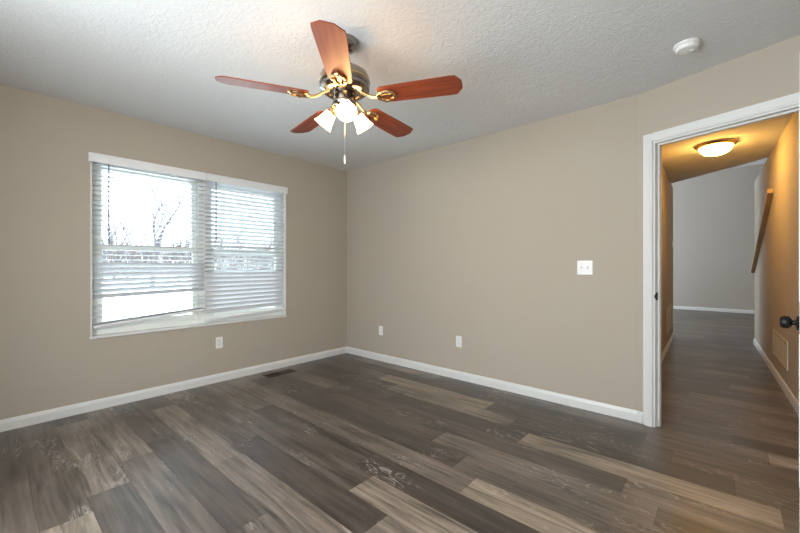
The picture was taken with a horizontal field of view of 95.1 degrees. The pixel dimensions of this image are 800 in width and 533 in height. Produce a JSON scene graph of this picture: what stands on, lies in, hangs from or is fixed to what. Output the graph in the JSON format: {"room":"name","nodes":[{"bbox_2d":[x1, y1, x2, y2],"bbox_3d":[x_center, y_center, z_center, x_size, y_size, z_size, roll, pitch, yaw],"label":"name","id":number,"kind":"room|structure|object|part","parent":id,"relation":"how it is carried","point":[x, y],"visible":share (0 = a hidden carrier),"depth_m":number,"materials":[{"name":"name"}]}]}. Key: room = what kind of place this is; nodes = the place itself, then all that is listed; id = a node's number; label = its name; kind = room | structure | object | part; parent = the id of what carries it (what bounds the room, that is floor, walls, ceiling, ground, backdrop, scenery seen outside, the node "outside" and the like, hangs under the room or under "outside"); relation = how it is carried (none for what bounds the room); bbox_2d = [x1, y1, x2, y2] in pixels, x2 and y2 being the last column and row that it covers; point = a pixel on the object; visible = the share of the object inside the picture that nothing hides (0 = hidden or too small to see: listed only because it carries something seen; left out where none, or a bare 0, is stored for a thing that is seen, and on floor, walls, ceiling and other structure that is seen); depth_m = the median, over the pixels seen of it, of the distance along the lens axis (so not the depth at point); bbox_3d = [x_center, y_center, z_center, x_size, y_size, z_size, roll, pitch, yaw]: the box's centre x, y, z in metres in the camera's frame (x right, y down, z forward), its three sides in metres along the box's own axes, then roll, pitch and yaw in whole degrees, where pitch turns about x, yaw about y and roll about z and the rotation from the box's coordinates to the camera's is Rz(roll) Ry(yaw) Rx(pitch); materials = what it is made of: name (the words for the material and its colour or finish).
{"room":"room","nodes":[
{"label":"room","id":0,"kind":"room"},
{"bbox_2d":[0,84,346,419],"bbox_3d":[-2.006,-0.061,3.577,0.140,2.440,3.965,0,0,41],"label":"wall","id":1,"kind":"structure","parent":0,"point":[49,359],"depth_m":2.92,"materials":[{"name":"beige paint"}]},
{"bbox_2d":[0,346,346,431],"bbox_3d":[-1.950,1.117,3.524,0.013,0.083,3.740,0,0,41],"label":"baseboard","id":2,"kind":"structure","parent":1,"relation":"attached to","point":[16,422],"depth_m":3.21,"materials":[{"name":"white paint"}]},
{"bbox_2d":[89,162,286,338],"bbox_3d":[-1.947,-0.160,3.628,0.152,1.483,1.762,0,0,41],"label":"window","id":3,"kind":"structure","parent":1,"relation":"in","point":[196,319],"depth_m":3.52,"materials":[{"name":"white plastic"}]},
{"bbox_3d":[-2.279,-0.496,3.335,0.026,0.720,0.770,0,0,41],"label":"sash","id":4,"kind":"part","parent":3,"relation":"part of","materials":[{"name":"white plastic"}]},
{"bbox_3d":[-2.258,0.169,3.316,0.028,0.700,0.770,0,0,41],"label":"sash","id":5,"kind":"part","parent":3,"relation":"part of","materials":[{"name":"white plastic"}]},
{"bbox_2d":[88,152,206,327],"bbox_3d":[-2.209,-0.206,3.267,0.082,1.414,0.886,0,0,41],"label":"window blind","id":6,"kind":"object","parent":3,"relation":"attached to","point":[162,270],"visible":0.91,"depth_m":3.22,"materials":[{"name":"white plastic"}]},
{"bbox_3d":[-2.404,-0.186,3.068,0.050,1.331,0.002,0,0,41],"label":"ladder cord","id":7,"kind":"part","parent":6,"relation":"part of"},
{"bbox_3d":[-2.212,0.456,3.285,0.052,0.091,0.850,0,0,41],"label":"rail","id":8,"kind":"part","parent":6,"relation":"part of","materials":[{"name":"white plastic"}]},
{"bbox_3d":[-1.947,0.572,3.628,0.151,0.020,1.762,0,0,41],"label":"sill","id":9,"kind":"part","parent":3,"relation":"part of","materials":[{"name":"white paint"}]},
{"bbox_3d":[-1.697,-0.496,3.995,0.026,0.720,0.770,0,0,41],"label":"sash","id":10,"kind":"part","parent":3,"relation":"part of","materials":[{"name":"white plastic"}]},
{"bbox_3d":[-1.676,0.169,3.976,0.028,0.700,0.770,0,0,41],"label":"sash","id":11,"kind":"part","parent":3,"relation":"part of","materials":[{"name":"white plastic"}]},
{"bbox_2d":[205,173,287,320],"bbox_3d":[-1.621,-0.188,3.933,0.082,1.451,0.886,0,0,41],"label":"window blind","id":12,"kind":"object","parent":3,"relation":"attached to","point":[226,290],"visible":0.99,"depth_m":3.89,"materials":[{"name":"white plastic"}]},
{"bbox_3d":[-1.640,0.507,3.935,0.052,0.062,0.852,0,0,41],"label":"rail","id":13,"kind":"part","parent":12,"relation":"part of","materials":[{"name":"white plastic"}]},
{"bbox_3d":[-1.640,-0.172,3.935,0.050,1.358,0.002,0,0,41],"label":"ladder cord","id":14,"kind":"part","parent":12,"relation":"part of","materials":[{"name":"white fabric"}]},
{"bbox_3d":[-1.448,-0.179,4.152,0.050,1.344,0.002,0,0,41],"label":"ladder cord","id":15,"kind":"part","parent":12,"relation":"part of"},
{"bbox_2d":[216,337,222,348],"bbox_3d":[-1.817,0.765,3.679,0.009,0.114,0.070,0,0,41],"label":"wall outlet","id":16,"kind":"object","parent":1,"relation":"attached to","point":[219,340],"visible":1,"depth_m":3.68,"materials":[{"name":"white plastic"}]},
{"bbox_2d":[0,309,799,532],"bbox_3d":[3.781,1.209,4.697,7.340,0.100,13.300,0,0,41],"label":"floor","id":17,"kind":"structure","parent":0,"point":[346,442],"depth_m":2.20,"materials":[{"name":"wood"}]},
{"bbox_2d":[263,369,295,377],"bbox_3d":[-1.303,1.157,3.974,0.130,0.005,0.335,0,0,41],"label":"floor vent","id":18,"kind":"object","parent":17,"relation":"in","point":[286,371],"visible":1,"depth_m":3.96,"materials":[{"name":"brown metal"}]},
{"bbox_2d":[0,0,799,182],"bbox_3d":[0.936,-1.341,3.526,4.620,0.120,7.780,0,0,41],"label":"ceiling","id":19,"kind":"structure","parent":0,"point":[517,63],"depth_m":2.27,"materials":[{"name":"white paint"}]},
{"bbox_2d":[215,20,462,163],"bbox_3d":[-0.310,-0.932,2.113,1.257,0.698,1.250,0,0,41],"label":"ceiling fan","id":20,"kind":"object","parent":19,"relation":"hanging from","point":[342,81],"visible":1,"depth_m":1.97,"materials":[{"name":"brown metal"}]},
{"bbox_3d":[-0.715,-0.946,1.923,0.460,0.006,0.146,0,12,-21],"label":"blade","id":21,"kind":"part","parent":20,"relation":"part of","materials":[{"name":"brown wood"}]},
{"bbox_3d":[-0.580,-0.946,2.410,0.146,0.006,0.460,-15,9,-38],"label":"blade","id":22,"kind":"part","parent":20,"relation":"part of","materials":[{"name":"brown wood"}]},
{"bbox_3d":[-0.436,-0.841,2.107,0.120,0.122,0.105,0,0,41],"label":"lamp shade","id":23,"kind":"part","parent":20,"relation":"part of","materials":[{"name":"white glass"}]},
{"bbox_3d":[-0.294,-0.946,1.644,0.146,0.006,0.460,12,0,-2],"label":"blade","id":24,"kind":"part","parent":20,"relation":"part of","materials":[{"name":"brown wood"}]},
{"bbox_2d":[327,106,335,116],"bbox_3d":[-0.388,-0.894,2.095,0.068,0.074,0.059,0,0,41],"label":"socket","id":25,"kind":"object","parent":20,"relation":"attached to","point":[331,112],"depth_m":2.08,"materials":[{"name":"gold metal"}]},
{"bbox_3d":[-0.289,-0.841,1.947,0.117,0.122,0.111,0,0,41],"label":"lamp shade","id":26,"kind":"part","parent":20,"relation":"part of","materials":[{"name":"white glass"}]},
{"bbox_3d":[-0.220,-0.841,2.155,0.108,0.122,0.121,0,0,41],"label":"lamp shade","id":27,"kind":"part","parent":20,"relation":"part of","materials":[{"name":"white glass"}]},
{"bbox_3d":[-0.075,-0.946,2.433,0.146,0.006,0.460,-14,-8,33],"label":"blade","id":28,"kind":"part","parent":20,"relation":"part of","materials":[{"name":"brown wood"}]},
{"bbox_3d":[0.102,-0.946,1.959,0.460,0.006,0.146,0,-12,16],"label":"blade","id":29,"kind":"part","parent":20,"relation":"part of","materials":[{"name":"brown wood"}]},
{"bbox_2d":[673,38,700,54],"bbox_3d":[1.655,-1.260,2.112,0.128,0.041,0.128,0,0,41],"label":"smoke detector","id":30,"kind":"object","parent":19,"relation":"attached to","point":[687,46],"visible":1,"depth_m":2.08,"materials":[{"name":"white plastic"}]},
{"bbox_2d":[694,139,737,156],"bbox_3d":[3.308,-1.213,3.835,0.349,0.135,0.349,0,0,41],"label":"ceiling light","id":31,"kind":"object","parent":19,"relation":"attached to","point":[715,148],"visible":1,"depth_m":3.75,"materials":[{"name":"white glass"}]},
{"bbox_3d":[3.308,-1.209,3.835,0.276,0.084,0.276,0,0,41],"label":"lamp shade","id":32,"kind":"part","parent":31,"relation":"part of","materials":[{"name":"white glass"}]},
{"bbox_2d":[347,95,636,409],"bbox_3d":[0.575,-0.061,3.868,3.348,2.440,0.115,0,0,41],"label":"wall","id":33,"kind":"structure","parent":0,"point":[481,240],"depth_m":3.38,"materials":[{"name":"beige paint"}]},
{"bbox_2d":[379,326,382,334],"bbox_3d":[-0.239,0.788,4.497,0.070,0.114,0.018,0,0,41],"label":"wall outlet","id":34,"kind":"object","parent":33,"relation":"attached to","point":[380,327],"visible":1,"depth_m":4.49,"materials":[{"name":"white plastic"}]},
{"bbox_2d":[456,336,461,347],"bbox_3d":[0.604,0.771,3.760,0.070,0.114,0.009,0,0,41],"label":"wall outlet","id":35,"kind":"object","parent":33,"relation":"attached to","point":[458,338],"visible":1,"depth_m":3.75,"materials":[{"name":"white plastic"}]},
{"bbox_2d":[347,347,636,421],"bbox_3d":[0.522,1.117,3.829,3.318,0.083,0.013,0,0,41],"label":"baseboard","id":36,"kind":"structure","parent":33,"relation":"attached to","point":[594,406],"depth_m":3.38,"materials":[{"name":"white paint"}]},
{"bbox_2d":[577,261,592,274],"bbox_3d":[1.496,0.009,2.967,0.116,0.114,0.018,0,0,41],"label":"light switch","id":37,"kind":"object","parent":33,"relation":"attached to","point":[583,267],"visible":1,"depth_m":2.97,"materials":[{"name":"white plastic"}]},
{"bbox_2d":[637,35,799,411],"bbox_3d":[2.106,-0.061,2.284,0.095,2.440,1.120,0,0,-32],"label":"wall","id":38,"kind":"structure","parent":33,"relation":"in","point":[771,72],"depth_m":2.37,"materials":[{"name":"beige paint"}]},
{"bbox_2d":[636,411,642,423],"bbox_3d":[1.778,1.117,2.714,0.013,0.083,0.044,0,0,-32],"label":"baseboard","id":39,"kind":"structure","parent":38,"relation":"attached to","point":[639,415],"depth_m":2.71,"materials":[{"name":"white paint"}]},
{"bbox_2d":[643,92,799,426],"bbox_3d":[2.074,0.099,2.331,0.129,2.120,0.912,0,0,-32],"label":"door frame","id":40,"kind":"structure","parent":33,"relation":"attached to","point":[789,104],"depth_m":2.64,"materials":[{"name":"white paint"}]},
{"bbox_3d":[1.804,0.099,2.664,0.020,2.120,0.062,0,0,-32],"label":"casing","id":41,"kind":"part","parent":40,"relation":"part of","materials":[{"name":"white paint"}]},
{"bbox_2d":[661,162,672,353],"bbox_3d":[3.111,-0.061,4.462,0.110,2.440,4.164,0,0,40],"label":"wall","id":42,"kind":"structure","parent":0,"point":[666,187],"depth_m":5.05,"materials":[{"name":"beige paint"}]},
{"bbox_2d":[661,332,673,363],"bbox_3d":[3.157,1.117,4.421,0.013,0.083,4.161,0,0,40],"label":"baseboard","id":43,"kind":"structure","parent":42,"relation":"attached to","point":[667,346],"depth_m":5.02,"materials":[{"name":"white paint"}]},
{"bbox_2d":[666,305,670,334],"bbox_3d":[3.909,0.759,5.318,0.009,0.360,0.800,0,0,40],"label":"air vent","id":44,"kind":"object","parent":42,"relation":"in","point":[668,310],"visible":1,"depth_m":5.22,"materials":[{"name":"metal"}]},
{"bbox_2d":[671,163,764,309],"bbox_3d":[8.155,-0.671,9.553,7.200,3.660,0.110,0,0,41],"label":"wall","id":45,"kind":"structure","parent":0,"point":[714,212],"depth_m":9.47,"materials":[{"name":"grey paint"}]},
{"bbox_2d":[673,306,754,313],"bbox_3d":[8.081,1.117,9.537,6.890,0.083,0.013,0,0,41],"label":"baseboard","id":46,"kind":"structure","parent":45,"relation":"attached to","point":[674,307],"depth_m":9.46,"materials":[{"name":"white paint"}]},
{"bbox_2d":[731,158,767,167],"bbox_3d":[5.880,-2.551,6.973,7.200,0.100,6.990,0,0,41],"label":"ceiling","id":47,"kind":"structure","parent":0,"point":[762,161],"depth_m":8.89,"materials":[{"name":"white paint"}]},
{"bbox_2d":[755,112,799,401],"bbox_3d":[3.909,-0.061,3.712,0.110,2.440,4.575,0,0,40],"label":"wall","id":48,"kind":"structure","parent":0,"point":[777,267],"depth_m":3.66,"materials":[{"name":"beige paint"}]},
{"bbox_2d":[751,189,772,272],"bbox_3d":[4.672,-0.378,4.748,0.047,0.947,1.964,0,0,40],"label":"handrail","id":49,"kind":"object","parent":48,"relation":"attached to","point":[769,194],"visible":1,"depth_m":4.53,"materials":[{"name":"brown wood"}]},
{"bbox_2d":[753,338,798,415],"bbox_3d":[3.862,1.117,3.752,0.013,0.083,4.572,0,0,40],"label":"baseboard","id":50,"kind":"structure","parent":48,"relation":"attached to","point":[781,382],"depth_m":3.57,"materials":[{"name":"white paint"}]},
{"bbox_2d":[773,329,787,370],"bbox_3d":[3.752,0.804,3.616,0.009,0.260,0.900,0,0,40],"label":"air vent","id":51,"kind":"object","parent":48,"relation":"in","point":[780,345],"visible":1,"depth_m":3.56,"materials":[{"name":"metal"}]},
{"bbox_2d":[779,97,799,487],"bbox_3d":[1.934,0.136,1.732,0.765,2.030,0.157,0,0,-41],"label":"door","id":52,"kind":"structure","parent":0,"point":[784,321],"depth_m":1.57,"materials":[{"name":"white paint"}]},
{"bbox_3d":[1.667,0.239,1.566,0.066,0.066,0.061,0,0,-41],"label":"knob","id":53,"kind":"part","parent":52,"relation":"part of","materials":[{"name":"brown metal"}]},
{"bbox_3d":[1.807,-0.289,1.649,0.245,0.880,0.005,0,0,-41],"label":"panel moulding","id":54,"kind":"part","parent":52,"relation":"part of","materials":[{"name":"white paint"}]},
{"bbox_3d":[1.807,0.621,1.649,0.245,0.660,0.005,0,0,-41],"label":"panel moulding","id":55,"kind":"part","parent":52,"relation":"part of","materials":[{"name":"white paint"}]},
{"label":"outside","id":56,"kind":"structure","parent":0,"visible":0},
{"bbox_2d":[103,269,263,320],"bbox_3d":[-19.928,1.186,55.196,94.700,1.191,170.000,0,0,41],"label":"ground","id":57,"kind":"structure","parent":56,"point":[140,298],"depth_m":15.41,"materials":[{"name":"white snow"}]},
{"bbox_2d":[102,197,135,272],"bbox_3d":[-24.025,-2.272,29.943,3.487,7.399,3.602,0,0,25],"label":"bare tree","id":58,"kind":"object","parent":57,"relation":"on","point":[103,222],"visible":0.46,"depth_m":30.05,"materials":[{"name":"grey plant"}]},
{"bbox_2d":[107,210,142,277],"bbox_3d":[-25.846,-2.050,34.319,2.444,6.985,2.601,0,0,41],"label":"bare tree","id":59,"kind":"object","parent":57,"relation":"on","point":[127,243],"visible":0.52,"depth_m":34.17,"materials":[{"name":"grey plant"}]},
{"bbox_2d":[104,209,146,277],"bbox_3d":[-29.296,-2.522,38.952,4.144,7.808,2.358,0,0,-27],"label":"bare tree","id":60,"kind":"object","parent":57,"relation":"on","point":[114,256],"visible":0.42,"depth_m":38.40,"materials":[{"name":"grey plant"}]},
{"bbox_2d":[119,207,151,267],"bbox_3d":[-31.154,-2.917,42.533,3.366,8.454,4.723,0,0,3],"label":"bare tree","id":61,"kind":"object","parent":57,"relation":"on","point":[147,244],"visible":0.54,"depth_m":43.23,"materials":[{"name":"grey plant"}]},
{"bbox_2d":[139,182,190,285],"bbox_3d":[-14.756,-3.046,23.801,3.164,9.370,3.211,0,0,-12],"label":"bare tree","id":62,"kind":"object","parent":57,"relation":"on","point":[153,194],"visible":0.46,"depth_m":23.64,"materials":[{"name":"grey plant"}]},
{"bbox_2d":[166,214,190,280],"bbox_3d":[-21.679,-1.657,35.730,2.298,6.336,4.692,0,0,-24],"label":"bare tree","id":63,"kind":"object","parent":57,"relation":"on","point":[171,214],"visible":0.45,"depth_m":35.87,"materials":[{"name":"grey plant"}]},
{"bbox_2d":[174,219,190,271],"bbox_3d":[-18.547,-1.337,32.320,3.081,5.749,2.548,0,0,-21],"label":"bare tree","id":64,"kind":"object","parent":57,"relation":"on","point":[180,241],"visible":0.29,"depth_m":32.18,"materials":[{"name":"grey plant"}]},
{"bbox_2d":[102,230,272,275],"bbox_3d":[-32.394,-1.781,56.893,45.683,6.398,30.549,0,0,41],"label":"brush","id":65,"kind":"object","parent":57,"relation":"on","point":[150,244],"visible":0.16,"depth_m":49.32,"materials":[{"name":"brown plant"}]},
{"bbox_2d":[213,227,230,269],"bbox_3d":[-18.571,-1.534,38.534,2.404,6.194,5.100,0,0,-18],"label":"bare tree","id":66,"kind":"object","parent":57,"relation":"on","point":[220,227],"visible":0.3,"depth_m":37.80,"materials":[{"name":"grey plant"}]},
{"bbox_2d":[232,221,254,269],"bbox_3d":[-15.198,-1.397,34.422,2.468,5.854,4.161,0,0,-7],"label":"bare tree","id":67,"kind":"object","parent":57,"relation":"on","point":[240,221],"visible":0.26,"depth_m":34.77,"materials":[{"name":"grey plant"}]},
{"bbox_2d":[257,220,272,269],"bbox_3d":[-14.024,-2.009,40.083,3.670,7.028,2.285,0,0,12],"label":"bare tree","id":68,"kind":"object","parent":57,"relation":"on","point":[268,220],"visible":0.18,"depth_m":39.76,"materials":[{"name":"grey plant"}]}
]}

